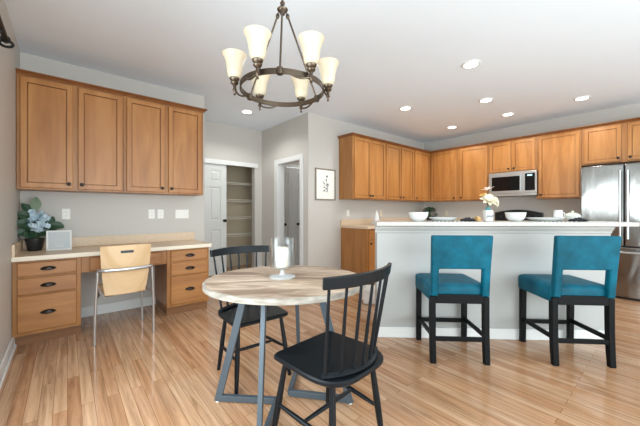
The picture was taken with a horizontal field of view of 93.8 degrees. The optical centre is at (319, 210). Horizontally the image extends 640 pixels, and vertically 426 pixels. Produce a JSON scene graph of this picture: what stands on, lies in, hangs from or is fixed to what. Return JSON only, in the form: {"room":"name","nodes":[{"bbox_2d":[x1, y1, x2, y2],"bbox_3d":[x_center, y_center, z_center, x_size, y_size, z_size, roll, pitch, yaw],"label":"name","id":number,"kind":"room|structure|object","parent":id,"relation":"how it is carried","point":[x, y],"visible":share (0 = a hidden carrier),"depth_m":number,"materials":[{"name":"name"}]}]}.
{"room":"kitchen dining area","nodes":[
{"label":"kitchen dining area","id":0,"kind":"room"},
{"bbox_2d":[0,0,19,363],"bbox_3d":[-0.946,-0.203,0.455,0.140,2.746,6.715,0,0,-40],"label":"wall","id":1,"kind":"structure","parent":0,"point":[9,57],"depth_m":2.31,"materials":[{"name":"paint"}]},
{"bbox_2d":[0,15,14,47],"bbox_3d":[-0.938,-0.958,0.651,0.123,0.078,2.806,0,0,-40],"label":"curtain rod","id":2,"kind":"object","parent":1,"relation":"attached to","point":[4,38],"visible":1,"depth_m":1.68,"materials":[{"name":"black metal"}]},
{"bbox_2d":[0,338,16,389],"bbox_3d":[-0.664,1.122,0.251,0.026,0.104,6.040,0,0,-40],"label":"baseboard","id":3,"kind":"structure","parent":1,"relation":"attached to","point":[5,363],"depth_m":2.23,"materials":[{"name":"white paint"}]},
{"bbox_2d":[20,52,204,306],"bbox_3d":[-2.637,-0.203,3.970,1.809,2.746,1.079,0,0,-40],"label":"wall","id":4,"kind":"structure","parent":0,"point":[91,214],"depth_m":3.48,"materials":[{"name":"paint"}]},
{"bbox_2d":[62,209,69,218],"bbox_3d":[-2.712,0.035,3.195,0.070,0.115,0.008,0,0,-40],"label":"wall outlet","id":5,"kind":"object","parent":4,"relation":"attached to","point":[65,212],"visible":1,"depth_m":3.19,"materials":[{"name":"white plastic"}]},
{"bbox_2d":[16,74,123,193],"bbox_3d":[-2.540,-0.724,3.095,0.822,1.052,0.373,0,0,-40],"label":"upper cabinet","id":6,"kind":"object","parent":4,"relation":"attached to","point":[70,138],"visible":1,"depth_m":2.94,"materials":[{"name":"brown wood"}]},
{"bbox_2d":[23,232,194,249],"bbox_3d":[-2.326,0.337,3.511,1.649,0.104,0.020,0,0,-40],"label":"backsplash","id":7,"kind":"structure","parent":4,"relation":"attached to","point":[158,237],"depth_m":3.53,"materials":[{"name":"beige stone"}]},
{"bbox_2d":[81,296,151,317],"bbox_3d":[-2.344,1.115,3.502,0.735,0.110,0.014,0,0,-40],"label":"baseboard","id":8,"kind":"structure","parent":4,"relation":"attached to","point":[87,311],"depth_m":3.47,"materials":[{"name":"white paint"}]},
{"bbox_2d":[148,209,154,218],"bbox_3d":[-2.092,0.041,3.718,0.070,0.115,0.008,0,0,-40],"label":"wall outlet","id":9,"kind":"object","parent":4,"relation":"attached to","point":[151,212],"visible":1,"depth_m":3.71,"materials":[{"name":"white plastic"}]},
{"bbox_2d":[157,209,163,218],"bbox_3d":[-2.015,0.041,3.783,0.070,0.115,0.008,0,0,-40],"label":"wall outlet","id":10,"kind":"object","parent":4,"relation":"attached to","point":[160,212],"visible":1,"depth_m":3.78,"materials":[{"name":"white plastic"}]},
{"bbox_2d":[120,96,202,195],"bbox_3d":[-1.899,-0.724,3.636,0.850,1.052,0.373,0,0,-40],"label":"upper cabinet","id":11,"kind":"object","parent":4,"relation":"attached to","point":[163,144],"visible":0.92,"depth_m":3.48,"materials":[{"name":"brown wood"}]},
{"bbox_2d":[16,68,207,112],"bbox_3d":[-2.202,-1.268,3.387,1.716,0.037,0.368,0,0,-40],"label":"trim","id":12,"kind":"structure","parent":11,"relation":"attached to","point":[18,71],"depth_m":3.12,"materials":[{"name":"brown wood"}]},
{"bbox_2d":[175,210,188,217],"bbox_3d":[-1.819,0.043,3.947,0.165,0.115,0.011,0,0,-40],"label":"wall switch","id":13,"kind":"object","parent":4,"relation":"attached to","point":[178,213],"visible":1,"depth_m":3.95,"materials":[{"name":"white plastic"}]},
{"bbox_2d":[205,120,261,266],"bbox_3d":[-1.801,-0.203,5.460,1.632,2.746,0.120,0,0,-40],"label":"wall","id":14,"kind":"structure","parent":0,"point":[222,141],"depth_m":5.70,"materials":[{"name":"paint"}]},
{"bbox_2d":[205,163,226,275],"bbox_3d":[-1.980,0.155,5.236,0.725,2.000,0.101,0,0,-40],"label":"door","id":15,"kind":"structure","parent":14,"relation":"in","point":[215,174],"depth_m":5.36,"materials":[{"name":"white paint"}]},
{"bbox_2d":[205,158,257,167],"bbox_3d":[-1.752,-0.875,5.408,1.400,0.080,0.021,0,0,-40],"label":"trim","id":16,"kind":"structure","parent":14,"relation":"attached to","point":[207,160],"depth_m":5.49,"materials":[{"name":"white paint"}]},
{"bbox_2d":[226,165,251,266],"bbox_3d":[-1.792,-0.203,5.982,2.220,2.746,0.706,0,0,-40],"label":"wall","id":17,"kind":"structure","parent":0,"point":[239,174],"depth_m":6.36,"materials":[{"name":"paint"}]},
{"bbox_2d":[226,232,251,236],"bbox_3d":[-1.814,0.487,6.009,2.010,0.047,0.426,0,0,-40],"label":"wire shelf","id":18,"kind":"object","parent":17,"relation":"attached to","point":[249,233],"visible":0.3,"depth_m":6.06,"materials":[{"name":"white metal"}]},
{"bbox_2d":[226,182,251,185],"bbox_3d":[-1.814,-0.532,6.009,2.010,0.047,0.426,0,0,-40],"label":"wire shelf","id":19,"kind":"object","parent":17,"relation":"attached to","point":[231,183],"visible":0.23,"depth_m":6.02,"materials":[{"name":"white metal"}]},
{"bbox_2d":[226,199,251,201],"bbox_3d":[-1.814,-0.198,6.009,2.010,0.047,0.426,0,0,-40],"label":"wire shelf","id":20,"kind":"object","parent":17,"relation":"attached to","point":[232,200],"visible":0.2,"depth_m":5.91,"materials":[{"name":"white metal"}]},
{"bbox_2d":[226,216,251,218],"bbox_3d":[-1.814,0.142,6.009,2.010,0.047,0.426,0,0,-40],"label":"wire shelf","id":21,"kind":"object","parent":17,"relation":"attached to","point":[241,216],"visible":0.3,"depth_m":6.03,"materials":[{"name":"white metal"}]},
{"bbox_2d":[262,112,313,265],"bbox_3d":[-0.664,-0.203,5.440,0.120,2.746,1.618,0,0,-40],"label":"wall","id":22,"kind":"structure","parent":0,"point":[295,136],"depth_m":5.21,"materials":[{"name":"paint"}]},
{"bbox_2d":[274,154,302,265],"bbox_3d":[-0.514,0.120,5.246,0.139,2.100,0.870,0,0,-40],"label":"door frame","id":23,"kind":"structure","parent":22,"relation":"attached to","point":[279,164],"depth_m":5.46,"materials":[{"name":"white paint"}]},
{"bbox_2d":[0,264,639,425],"bbox_3d":[1.034,1.220,3.425,7.200,0.100,8.700,0,0,-40],"label":"floor","id":24,"kind":"structure","parent":0,"point":[133,375],"depth_m":2.06,"materials":[{"name":"brown wood"}]},
{"bbox_2d":[12,257,80,345],"bbox_3d":[-2.598,0.800,2.877,0.454,0.739,0.638,0,0,-40],"label":"drawer unit","id":25,"kind":"object","parent":24,"relation":"on","point":[46,294],"visible":0.96,"depth_m":2.65,"materials":[{"name":"brown wood"}]},
{"bbox_2d":[11,232,211,261],"bbox_3d":[-2.133,0.357,3.269,1.671,0.144,0.638,0,0,-40],"label":"countertop","id":26,"kind":"structure","parent":25,"relation":"on","point":[89,245],"depth_m":3.31,"materials":[{"name":"beige stone"}]},
{"bbox_2d":[24,238,44,250],"bbox_3d":[-2.785,0.330,2.923,0.148,0.118,0.148,0,0,-40],"label":"pot","id":27,"kind":"object","parent":26,"relation":"on","point":[32,244],"depth_m":2.88,"materials":[{"name":"black ceramic"}]},
{"bbox_2d":[17,197,63,250],"bbox_3d":[-2.753,0.127,2.956,0.349,0.523,0.258,0,0,-40],"label":"hydrangea","id":28,"kind":"object","parent":26,"relation":"on","point":[30,224],"visible":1,"depth_m":2.88,"materials":[{"name":"green plant"}]},
{"bbox_2d":[46,230,71,250],"bbox_3d":[-2.575,0.291,2.955,0.192,0.195,0.018,0,0,-34],"label":"photo frame","id":29,"kind":"object","parent":26,"relation":"on","point":[55,239],"visible":1,"depth_m":2.95,"materials":[{"name":"white paint"}]},
{"bbox_2d":[48,232,69,248],"bbox_3d":[-2.574,0.291,2.954,0.165,0.168,0.004,0,0,-34],"label":"print","id":30,"kind":"object","parent":29,"relation":"attached to","point":[55,239],"depth_m":2.95},
{"bbox_2d":[81,250,166,272],"bbox_3d":[-2.121,0.508,3.237,0.735,0.154,0.516,0,0,-40],"label":"apron","id":31,"kind":"object","parent":26,"relation":"attached to","point":[88,263],"visible":0.45,"depth_m":2.89,"materials":[{"name":"brown wood"}]},
{"bbox_2d":[93,243,154,345],"bbox_3d":[-1.887,0.737,2.868,0.478,0.868,0.571,0,0,-40],"label":"desk chair","id":32,"kind":"object","parent":24,"relation":"on","point":[125,272],"visible":1,"depth_m":2.67,"materials":[{"name":"brown wood"}]},
{"bbox_2d":[155,247,208,314],"bbox_3d":[-1.684,0.800,3.648,0.458,0.739,0.638,0,0,-40],"label":"drawer unit","id":33,"kind":"object","parent":24,"relation":"on","point":[178,282],"visible":0.96,"depth_m":3.42,"materials":[{"name":"brown wood"}]},
{"bbox_2d":[210,245,290,393],"bbox_3d":[-0.511,0.727,2.193,0.483,0.890,0.473,0,0,-38],"label":"dining chair","id":34,"kind":"object","parent":24,"relation":"on","point":[252,313],"visible":0.67,"depth_m":2.18,"materials":[{"name":"black paint"}]},
{"bbox_2d":[202,265,365,425],"bbox_3d":[-0.212,0.795,1.866,0.984,0.750,0.896,0,0,0],"label":"dining table","id":35,"kind":"object","parent":24,"relation":"on","point":[264,286],"visible":0.77,"depth_m":1.77,"materials":[{"name":"brown wood"}]},
{"bbox_3d":[-0.238,0.297,1.890,0.160,0.245,0.160,0,0,-40],"label":"hurricane candle holder","id":36,"kind":"object","parent":35,"relation":"on","visible":0},
{"bbox_2d":[276,245,288,267],"bbox_3d":[-0.238,0.286,1.890,0.078,0.134,0.078,0,0,-40],"label":"pillar candle","id":37,"kind":"object","parent":36,"relation":"in","point":[282,252],"visible":1,"depth_m":1.86,"materials":[{"name":"beige wax"}]},
{"bbox_2d":[272,262,391,425],"bbox_3d":[0.070,0.718,1.493,0.498,0.908,0.509,0,0,44],"label":"dining chair","id":38,"kind":"object","parent":24,"relation":"on","point":[331,360],"visible":1,"depth_m":1.40,"materials":[{"name":"black paint"}]},
{"bbox_2d":[341,228,374,272],"bbox_3d":[0.881,0.734,5.258,0.800,0.872,0.648,0,0,-40],"label":"base cabinet","id":39,"kind":"object","parent":24,"relation":"on","point":[357,245],"visible":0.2,"depth_m":4.95,"materials":[{"name":"brown wood"}]},
{"bbox_2d":[341,218,494,228],"bbox_3d":[1.891,0.226,5.533,2.718,0.141,1.532,0,0,-40],"label":"countertop","id":40,"kind":"structure","parent":39,"relation":"on","point":[346,223],"depth_m":5.48,"materials":[{"name":"beige stone"}]},
{"bbox_2d":[373,210,379,220],"bbox_3d":[1.028,0.124,5.448,0.120,0.262,0.120,0,0,-40],"label":"soap bottle","id":41,"kind":"object","parent":40,"relation":"on","point":[376,216],"visible":0.69,"depth_m":5.41,"materials":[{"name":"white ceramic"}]},
{"bbox_2d":[423,207,437,219],"bbox_3d":[2.375,0.084,6.488,0.348,0.343,0.338,0,0,-40],"label":"potted plant","id":42,"kind":"object","parent":40,"relation":"on","point":[430,210],"visible":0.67,"depth_m":6.45,"materials":[{"name":"green plant"}]},
{"bbox_2d":[362,285,374,303],"bbox_3d":[0.660,1.077,3.840,0.244,0.185,0.244,0,0,0],"label":"storage bin","id":43,"kind":"object","parent":24,"relation":"on","point":[366,291],"visible":0.33,"depth_m":3.73,"materials":[{"name":"white plastic"}]},
{"bbox_2d":[415,235,492,364],"bbox_3d":[1.081,0.677,2.482,0.448,0.985,0.505,0,0,4],"label":"bar stool","id":44,"kind":"object","parent":24,"relation":"on","point":[447,251],"visible":1,"depth_m":2.28,"materials":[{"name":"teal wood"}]},
{"bbox_2d":[415,273,480,298],"bbox_3d":[1.084,0.629,2.520,0.444,0.138,0.430,0,0,4],"label":"seat cushion","id":45,"kind":"object","parent":44,"relation":"on","point":[451,286],"depth_m":2.32,"materials":[{"name":"teal leather"}]},
{"bbox_2d":[372,221,639,339],"bbox_3d":[1.671,0.636,3.064,2.295,1.068,0.792,0,0,3],"label":"kitchen island","id":46,"kind":"object","parent":24,"relation":"on","point":[523,247],"visible":0.52,"depth_m":2.73,"materials":[{"name":"grey paint"}]},
{"bbox_2d":[409,212,428,220],"bbox_3d":[0.942,0.058,2.862,0.183,0.088,0.183,0,0,-40],"label":"bowl","id":47,"kind":"object","parent":46,"relation":"on","point":[415,216],"visible":0.99,"depth_m":2.80,"materials":[{"name":"white ceramic"}]},
{"bbox_2d":[424,220,468,221],"bbox_3d":[1.205,0.100,2.886,0.330,0.004,0.260,0,0,3],"label":"placemat","id":48,"kind":"object","parent":46,"relation":"on","point":[424,220],"visible":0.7,"depth_m":2.76,"materials":[{"name":"white fabric"}]},
{"bbox_2d":[429,217,457,220],"bbox_3d":[1.192,0.081,2.901,0.270,0.032,0.220,0,0,2],"label":"plate","id":49,"kind":"object","parent":48,"relation":"on","point":[432,218],"visible":1,"depth_m":2.84,"materials":[{"name":"white ceramic"}]},
{"bbox_2d":[460,217,475,221],"bbox_3d":[1.376,0.079,2.783,0.110,0.046,0.091,0,0,3],"label":"napkin","id":50,"kind":"object","parent":48,"relation":"on","point":[469,219],"visible":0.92,"depth_m":2.77,"materials":[{"name":"black fabric"}]},
{"bbox_2d":[483,207,493,221],"bbox_3d":[1.586,0.034,2.823,0.074,0.136,0.069,0,0,3],"label":"flower vase","id":51,"kind":"object","parent":46,"relation":"on","point":[488,215],"visible":1,"depth_m":2.79,"materials":[{"name":"white ceramic"}]},
{"bbox_2d":[479,186,498,206],"bbox_3d":[1.589,-0.132,2.790,0.202,0.197,0.130,0,0,0],"label":"bouquet","id":52,"kind":"object","parent":51,"relation":"on","point":[489,199],"visible":1,"depth_m":2.79,"materials":[{"name":"beige plant"}]},
{"bbox_2d":[505,212,526,221],"bbox_3d":[1.844,0.059,2.823,0.175,0.086,0.175,0,0,-40],"label":"bowl","id":53,"kind":"object","parent":46,"relation":"on","point":[512,216],"visible":1,"depth_m":2.77,"materials":[{"name":"white ceramic"}]},
{"bbox_2d":[532,221,576,221],"bbox_3d":[2.167,0.100,2.844,0.330,0.004,0.260,0,0,3],"label":"placemat","id":54,"kind":"object","parent":46,"relation":"on","point":[532,221],"visible":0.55,"depth_m":2.72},
{"bbox_2d":[527,217,565,220],"bbox_3d":[2.159,0.082,2.859,0.350,0.030,0.220,0,0,2],"label":"plate","id":55,"kind":"object","parent":54,"relation":"on","point":[531,218],"visible":0.96,"depth_m":2.79,"materials":[{"name":"white ceramic"}]},
{"bbox_2d":[568,217,587,221],"bbox_3d":[2.362,0.079,2.740,0.110,0.046,0.091,0,0,2],"label":"napkin","id":56,"kind":"object","parent":54,"relation":"on","point":[579,219],"visible":0.94,"depth_m":2.72,"materials":[{"name":"black fabric"}]},
{"bbox_2d":[553,210,564,220],"bbox_3d":[2.348,0.048,2.943,0.095,0.108,0.088,0,0,-40],"label":"mug","id":57,"kind":"object","parent":46,"relation":"on","point":[557,213],"visible":0.84,"depth_m":2.91,"materials":[{"name":"white ceramic"}]},
{"bbox_2d":[564,211,580,220],"bbox_3d":[2.477,0.051,2.935,0.132,0.102,0.132,0,0,-40],"label":"covered dish","id":58,"kind":"object","parent":46,"relation":"on","point":[572,214],"visible":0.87,"depth_m":2.91,"materials":[{"name":"white ceramic"}]},
{"bbox_2d":[495,210,543,220],"bbox_3d":[3.404,0.565,5.300,0.702,1.170,0.755,0,0,-40],"label":"range","id":59,"kind":"object","parent":24,"relation":"on","point":[499,216],"visible":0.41,"depth_m":5.43,"materials":[{"name":"black metal"}]},
{"bbox_2d":[518,235,621,367],"bbox_3d":[1.996,0.677,2.442,0.448,0.985,0.505,0,0,5],"label":"bar stool","id":60,"kind":"object","parent":24,"relation":"on","point":[569,252],"visible":1,"depth_m":2.25,"materials":[{"name":"teal leather"}]},
{"bbox_2d":[518,274,604,300],"bbox_3d":[1.999,0.629,2.480,0.444,0.138,0.430,0,0,5],"label":"seat cushion","id":61,"kind":"object","parent":60,"relation":"on","point":[574,288],"depth_m":2.31,"materials":[{"name":"teal leather"}]},
{"bbox_2d":[581,162,639,301],"bbox_3d":[4.262,0.275,4.158,0.813,1.790,0.876,0,0,-40],"label":"refrigerator","id":62,"kind":"object","parent":24,"relation":"on","point":[608,192],"visible":0.67,"depth_m":3.96,"materials":[{"name":"silver metal"}]},
{"bbox_2d":[5,0,639,142],"bbox_3d":[1.034,-1.626,3.425,7.200,0.100,8.700,0,0,-40],"label":"ceiling","id":63,"kind":"structure","parent":0,"point":[536,57],"depth_m":2.98,"materials":[{"name":"paint"}]},
{"bbox_2d":[241,110,252,113],"bbox_3d":[-1.159,-1.570,4.753,0.187,0.012,0.187,0,0,-40],"label":"recessed light","id":64,"kind":"object","parent":63,"relation":"in","point":[242,111],"visible":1,"depth_m":4.73,"materials":[{"name":"white paint"}]},
{"bbox_2d":[222,0,338,112],"bbox_3d":[-0.233,-1.139,1.860,0.715,0.871,0.689,0,0,0],"label":"chandelier","id":65,"kind":"object","parent":63,"relation":"hanging from","point":[258,37],"visible":1,"depth_m":1.77,"materials":[{"name":"white glass"}]},
{"bbox_2d":[399,106,411,110],"bbox_3d":[1.312,-1.570,4.591,0.187,0.012,0.187,0,0,-40],"label":"recessed light","id":66,"kind":"object","parent":63,"relation":"in","point":[403,108],"visible":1,"depth_m":4.59,"materials":[{"name":"white paint"}]},
{"bbox_2d":[461,60,480,68],"bbox_3d":[1.622,-1.570,3.215,0.187,0.012,0.187,0,0,-40],"label":"recessed light","id":67,"kind":"object","parent":63,"relation":"in","point":[469,64],"visible":1,"depth_m":3.21,"materials":[{"name":"white paint"}]},
{"bbox_2d":[479,98,492,102],"bbox_3d":[2.362,-1.570,4.260,0.187,0.012,0.187,0,0,-40],"label":"recessed light","id":68,"kind":"object","parent":63,"relation":"in","point":[484,100],"visible":1,"depth_m":4.26,"materials":[{"name":"white paint"}]},
{"bbox_2d":[501,112,514,115],"bbox_3d":[3.063,-1.570,4.876,0.187,0.012,0.187,0,0,-40],"label":"recessed light","id":69,"kind":"object","parent":63,"relation":"in","point":[508,113],"visible":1,"depth_m":4.87,"materials":[{"name":"white paint"}]},
{"bbox_2d":[573,95,590,100],"bbox_3d":[3.663,-1.570,4.184,0.187,0.012,0.187,0,0,-40],"label":"recessed light","id":70,"kind":"object","parent":63,"relation":"in","point":[581,98],"visible":1,"depth_m":4.18,"materials":[{"name":"white paint"}]},
{"bbox_2d":[314,114,423,268],"bbox_3d":[1.131,-0.203,5.975,3.313,2.746,0.120,0,0,-40],"label":"wall","id":71,"kind":"structure","parent":0,"point":[328,214],"depth_m":5.18,"materials":[{"name":"paint"}]},
{"bbox_2d":[315,167,335,200],"bbox_3d":[0.093,-0.439,5.007,0.447,0.527,0.018,0,0,-40],"label":"picture frame","id":72,"kind":"object","parent":71,"relation":"attached to","point":[325,179],"visible":1,"depth_m":5.01,"materials":[{"name":"white paper"}]},
{"bbox_2d":[339,135,384,199],"bbox_3d":[0.784,-0.724,5.353,0.873,1.052,0.373,0,0,-40],"label":"upper cabinet","id":73,"kind":"object","parent":71,"relation":"attached to","point":[361,160],"visible":1,"depth_m":5.15,"materials":[{"name":"brown wood"}]},
{"bbox_2d":[337,117,639,152],"bbox_3d":[2.475,-1.268,4.533,2.480,0.037,3.814,0,0,-40],"label":"trim","id":74,"kind":"structure","parent":73,"relation":"attached to","point":[637,118],"depth_m":5.14,"materials":[{"name":"brown wood"}]},
{"bbox_2d":[373,143,413,200],"bbox_3d":[1.475,-0.724,5.936,0.932,1.052,0.373,0,0,-40],"label":"upper cabinet","id":75,"kind":"object","parent":71,"relation":"attached to","point":[399,161],"visible":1,"depth_m":5.78,"materials":[{"name":"brown wood"}]},
{"bbox_2d":[402,150,429,201],"bbox_3d":[2.069,-0.724,6.438,0.620,1.052,0.373,0,0,-40],"label":"upper cabinet","id":76,"kind":"object","parent":71,"relation":"attached to","point":[421,159],"visible":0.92,"depth_m":6.32,"materials":[{"name":"brown wood"}]},
{"bbox_2d":[341,218,494,224],"bbox_3d":[1.891,0.205,5.533,2.718,0.100,1.532,0,0,-40],"label":"backsplash","id":77,"kind":"structure","parent":71,"relation":"attached to","point":[346,221],"depth_m":5.67,"materials":[{"name":"beige stone"}]},
{"bbox_2d":[424,103,639,219],"bbox_3d":[4.435,-0.203,4.723,0.120,2.746,6.296,0,0,-40],"label":"wall","id":78,"kind":"structure","parent":0,"point":[460,209],"depth_m":5.46,"materials":[{"name":"paint"}]},
{"bbox_2d":[430,144,488,201],"bbox_3d":[2.889,-0.724,6.163,0.373,1.052,1.200,0,0,-40],"label":"upper cabinet","id":79,"kind":"object","parent":78,"relation":"attached to","point":[461,174],"visible":0.87,"depth_m":6.04,"materials":[{"name":"brown wood"}]},
{"bbox_2d":[489,137,536,173],"bbox_3d":[3.518,-0.968,5.419,0.373,0.565,0.742,0,0,-40],"label":"upper cabinet","id":80,"kind":"object","parent":78,"relation":"attached to","point":[520,154],"visible":0.91,"depth_m":5.29,"materials":[{"name":"brown wood"}]},
{"bbox_2d":[489,170,537,196],"bbox_3d":[3.507,-0.472,5.389,0.434,0.421,0.739,0,0,-40],"label":"microwave","id":81,"kind":"object","parent":80,"relation":"attached to","point":[519,183],"visible":0.86,"depth_m":5.24,"materials":[{"name":"silver plastic"}]},
{"bbox_2d":[537,130,582,198],"bbox_3d":[3.944,-0.724,4.914,0.373,1.052,0.575,0,0,-40],"label":"upper cabinet","id":82,"kind":"object","parent":78,"relation":"attached to","point":[559,155],"visible":0.91,"depth_m":4.80,"materials":[{"name":"brown wood"}]},
{"bbox_2d":[582,120,639,166],"bbox_3d":[4.441,-0.971,4.325,0.373,0.558,0.960,0,0,-40],"label":"upper cabinet","id":83,"kind":"object","parent":78,"relation":"attached to","point":[613,144],"visible":0.98,"depth_m":4.34,"materials":[{"name":"brown wood"}]},
{"bbox_3d":[-0.036,-0.203,6.026,1.680,2.746,1.464,0,0,-40],"label":"wall","id":84,"kind":"structure","parent":0,"visible":0},
{"bbox_2d":[284,167,291,264],"bbox_3d":[-0.714,0.145,5.855,0.412,2.020,0.101,0,0,-40],"label":"door","id":85,"kind":"structure","parent":84,"relation":"in","point":[287,170],"depth_m":5.96,"materials":[{"name":"white paint"}]},
{"bbox_2d":[284,164,299,167],"bbox_3d":[-0.520,-0.900,6.027,0.860,0.060,0.017,0,0,-40],"label":"trim","id":86,"kind":"structure","parent":84,"relation":"attached to","point":[287,165],"depth_m":5.99,"materials":[{"name":"white paint"}]},
{"bbox_2d":[292,168,299,264],"bbox_3d":[-0.396,0.145,6.124,0.412,2.020,0.101,0,0,-40],"label":"door","id":87,"kind":"structure","parent":84,"relation":"in","point":[295,171],"depth_m":6.07,"materials":[{"name":"white paint"}]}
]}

